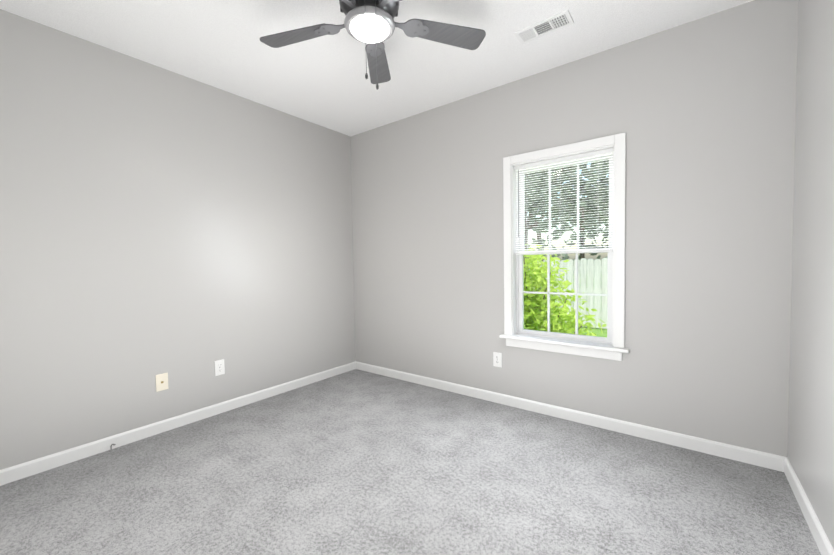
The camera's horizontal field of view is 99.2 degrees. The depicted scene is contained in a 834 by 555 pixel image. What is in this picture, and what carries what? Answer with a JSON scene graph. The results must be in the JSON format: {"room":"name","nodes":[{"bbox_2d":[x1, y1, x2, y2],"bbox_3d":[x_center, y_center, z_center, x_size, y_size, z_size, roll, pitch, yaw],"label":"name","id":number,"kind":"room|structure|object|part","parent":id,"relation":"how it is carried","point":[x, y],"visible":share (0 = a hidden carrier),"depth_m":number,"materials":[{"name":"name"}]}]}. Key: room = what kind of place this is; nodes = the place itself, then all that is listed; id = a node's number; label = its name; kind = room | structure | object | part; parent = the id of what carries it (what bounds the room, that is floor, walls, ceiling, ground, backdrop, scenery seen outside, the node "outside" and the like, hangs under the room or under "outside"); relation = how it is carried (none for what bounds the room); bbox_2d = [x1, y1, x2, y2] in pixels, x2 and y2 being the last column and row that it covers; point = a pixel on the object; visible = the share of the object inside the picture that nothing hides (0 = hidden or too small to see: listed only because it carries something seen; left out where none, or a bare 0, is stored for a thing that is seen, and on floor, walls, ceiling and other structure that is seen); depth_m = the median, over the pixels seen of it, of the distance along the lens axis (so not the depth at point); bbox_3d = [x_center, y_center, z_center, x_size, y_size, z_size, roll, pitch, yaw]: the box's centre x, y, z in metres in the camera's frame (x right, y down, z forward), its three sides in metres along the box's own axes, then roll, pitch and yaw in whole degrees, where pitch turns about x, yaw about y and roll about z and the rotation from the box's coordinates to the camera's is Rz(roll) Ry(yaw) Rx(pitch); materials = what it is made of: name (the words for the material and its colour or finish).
{"room":"empty bedroom","nodes":[
{"label":"empty bedroom","id":0,"kind":"room"},
{"bbox_2d":[0,9,355,469],"bbox_3d":[-1.661,-0.188,2.582,0.160,2.440,3.370,1,3,37],"label":"wall","id":1,"kind":"structure","parent":0,"point":[184,232],"depth_m":2.31,"materials":[{"name":"grey paint"}]},
{"bbox_2d":[156,373,167,391],"bbox_3d":[-1.712,0.704,2.386,0.015,0.114,0.070,1,3,37],"label":"jack","id":2,"kind":"object","parent":1,"relation":"attached to","point":[161,382],"visible":1,"depth_m":2.38,"materials":[{"name":"beige plastic"}]},
{"bbox_2d":[0,361,355,485],"bbox_3d":[-1.573,0.993,2.575,0.013,0.077,3.050,1,3,37],"label":"baseboard","id":3,"kind":"structure","parent":1,"relation":"attached to","point":[31,468],"depth_m":2.32,"materials":[{"name":"white wood"}]},
{"bbox_2d":[214,359,224,375],"bbox_3d":[-1.491,0.681,2.683,0.005,0.114,0.070,1,3,37],"label":"outlet","id":4,"kind":"object","parent":1,"relation":"attached to","point":[222,367],"visible":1,"depth_m":2.68,"materials":[{"name":"white plastic"}]},
{"bbox_2d":[0,0,752,136],"bbox_3d":[-0.335,-1.439,1.506,3.546,0.100,3.370,1,3,37],"label":"ceiling","id":5,"kind":"structure","parent":0,"point":[323,81],"depth_m":2.15,"materials":[{"name":"paint"}]},
{"bbox_2d":[260,0,485,89],"bbox_3d":[-0.240,-1.108,1.630,1.144,0.575,1.102,1,3,37],"label":"ceiling fan","id":6,"kind":"object","parent":5,"relation":"hanging from","point":[372,24],"visible":1,"depth_m":1.73,"materials":[{"name":"grey metal"}]},
{"bbox_3d":[-0.223,-1.297,1.657,0.282,0.199,0.282,1,3,37],"label":"motor","id":7,"kind":"part","parent":6,"relation":"part of","materials":[{"name":"grey metal"}]},
{"bbox_2d":[514,10,573,43],"bbox_3d":[0.721,-1.422,2.027,0.300,0.009,0.132,1,3,37],"label":"ceiling vent","id":8,"kind":"object","parent":5,"relation":"in","point":[521,36],"visible":1,"depth_m":2.02,"materials":[{"name":"white metal"}]},
{"bbox_2d":[0,369,820,554],"bbox_3d":[-0.295,1.079,1.603,3.546,0.060,3.370,1,3,37],"label":"floor","id":9,"kind":"structure","parent":0,"point":[356,462],"depth_m":1.74,"materials":[{"name":"carpet"}]},
{"bbox_2d":[351,0,798,456],"bbox_3d":[0.659,-0.235,2.829,3.226,2.440,0.160,1,3,37],"label":"wall","id":10,"kind":"structure","parent":0,"point":[701,113],"depth_m":2.17,"materials":[{"name":"grey paint"}]},
{"bbox_2d":[493,352,501,367],"bbox_3d":[0.632,0.646,2.790,0.070,0.114,0.005,1,3,37],"label":"outlet","id":11,"kind":"object","parent":10,"relation":"attached to","point":[499,359],"visible":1,"depth_m":2.79,"materials":[{"name":"white plastic"}]},
{"bbox_2d":[503,133,625,360],"bbox_3d":[1.034,-0.190,2.534,0.804,1.432,0.177,1,3,37],"label":"window","id":12,"kind":"structure","parent":10,"relation":"in","point":[618,141],"depth_m":2.49,"materials":[{"name":"white wood"}]},
{"bbox_2d":[518,170,518,236],"bbox_3d":[0.758,-0.553,2.653,0.007,0.500,0.009,1,3,37],"label":"blind wand","id":13,"kind":"object","parent":12,"relation":"hanging from","point":[518,203],"visible":0.92,"depth_m":2.65,"materials":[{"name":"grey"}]},
{"bbox_2d":[526,216,527,252],"bbox_3d":[0.811,-0.494,2.632,0.002,0.626,0.002,1,3,37],"label":"blind cord","id":14,"kind":"object","parent":12,"relation":"hanging from","point":[526,216],"depth_m":2.64,"materials":[{"name":"white plastic"}]},
{"bbox_3d":[0.997,0.498,2.497,0.780,0.062,0.016,1,3,37],"label":"window apron","id":15,"kind":"part","parent":12,"relation":"part of","materials":[{"name":"white wood"}]},
{"bbox_3d":[1.008,-0.502,2.494,0.660,0.666,0.028,1,3,37],"label":"window blind rails","id":16,"kind":"part","parent":12,"relation":"part of","materials":[{"name":"white plastic"}]},
{"bbox_3d":[1.054,-0.199,2.561,0.668,1.280,0.090,1,3,37],"label":"frame","id":17,"kind":"part","parent":12,"relation":"part of","materials":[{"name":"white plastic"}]},
{"bbox_3d":[1.047,0.115,2.557,0.642,0.630,0.030,1,3,37],"label":"window sash","id":18,"kind":"part","parent":12,"relation":"part of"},
{"bbox_3d":[1.047,0.116,2.557,0.588,0.582,0.004,1,3,37],"label":"sash glass","id":19,"kind":"part","parent":12,"relation":"part of","materials":[{"name":"clear glass"}]},
{"bbox_3d":[1.058,-0.499,2.560,0.642,0.655,0.030,1,3,37],"label":"window sash","id":20,"kind":"part","parent":12,"relation":"part of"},
{"bbox_3d":[1.058,-0.499,2.560,0.588,0.605,0.004,1,3,37],"label":"sash glass","id":21,"kind":"part","parent":12,"relation":"part of","materials":[{"name":"clear glass"}]},
{"bbox_2d":[598,157,598,226],"bbox_3d":[1.192,-0.489,2.341,0.002,0.626,0.002,1,3,37],"label":"blind cord","id":22,"kind":"object","parent":12,"relation":"hanging from","point":[598,214],"depth_m":2.35,"materials":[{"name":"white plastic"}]},
{"bbox_2d":[499,334,629,352],"bbox_3d":[1.007,0.454,2.510,0.860,0.024,0.120,1,3,37],"label":"window sill","id":23,"kind":"structure","parent":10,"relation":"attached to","point":[579,345],"depth_m":2.43,"materials":[{"name":"white wood"}]},
{"bbox_2d":[356,361,785,471],"bbox_3d":[0.625,0.949,2.806,3.226,0.077,0.013,1,3,37],"label":"baseboard","id":24,"kind":"structure","parent":10,"relation":"attached to","point":[749,456],"depth_m":2.33,"materials":[{"name":"white wood"}]},
{"bbox_2d":[787,0,833,548],"bbox_3d":[1.031,-0.153,0.528,0.160,2.440,3.370,1,3,37],"label":"wall","id":25,"kind":"structure","parent":0,"point":[810,455],"depth_m":1.48,"materials":[{"name":"grey paint"}]},
{"bbox_2d":[784,457,833,554],"bbox_3d":[0.981,1.027,0.625,0.013,0.077,3.050,1,3,37],"label":"baseboard","id":26,"kind":"structure","parent":25,"relation":"attached to","point":[822,541],"depth_m":1.47,"materials":[{"name":"white wood"}]},
{"label":"outside","id":27,"kind":"structure","parent":0,"visible":0},
{"bbox_2d":[550,274,606,336],"bbox_3d":[13.052,0.614,21.742,60.000,0.100,44.840,1,3,37],"label":"ground","id":28,"kind":"structure","parent":27,"point":[596,331],"depth_m":8.10,"materials":[{"name":"green plant"}]},
{"bbox_2d":[523,244,606,335],"bbox_3d":[1.786,0.407,5.339,1.978,1.948,1.290,1,3,37],"label":"tree","id":29,"kind":"object","parent":28,"relation":"on","point":[532,278],"depth_m":5.07,"materials":[{"name":"green plant"}]},
{"bbox_2d":[526,258,607,328],"bbox_3d":[3.006,0.361,9.349,13.060,1.675,0.157,1,3,37],"label":"fence","id":30,"kind":"object","parent":28,"relation":"on","point":[591,273],"depth_m":8.42,"materials":[{"name":"white wood"}]},
{"bbox_2d":[525,159,608,285],"bbox_3d":[4.223,-3.291,14.496,12.980,8.552,7.964,1,3,37],"label":"trees","id":31,"kind":"object","parent":28,"relation":"on","point":[532,210],"depth_m":11.10,"materials":[{"name":"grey plant"}]}
]}

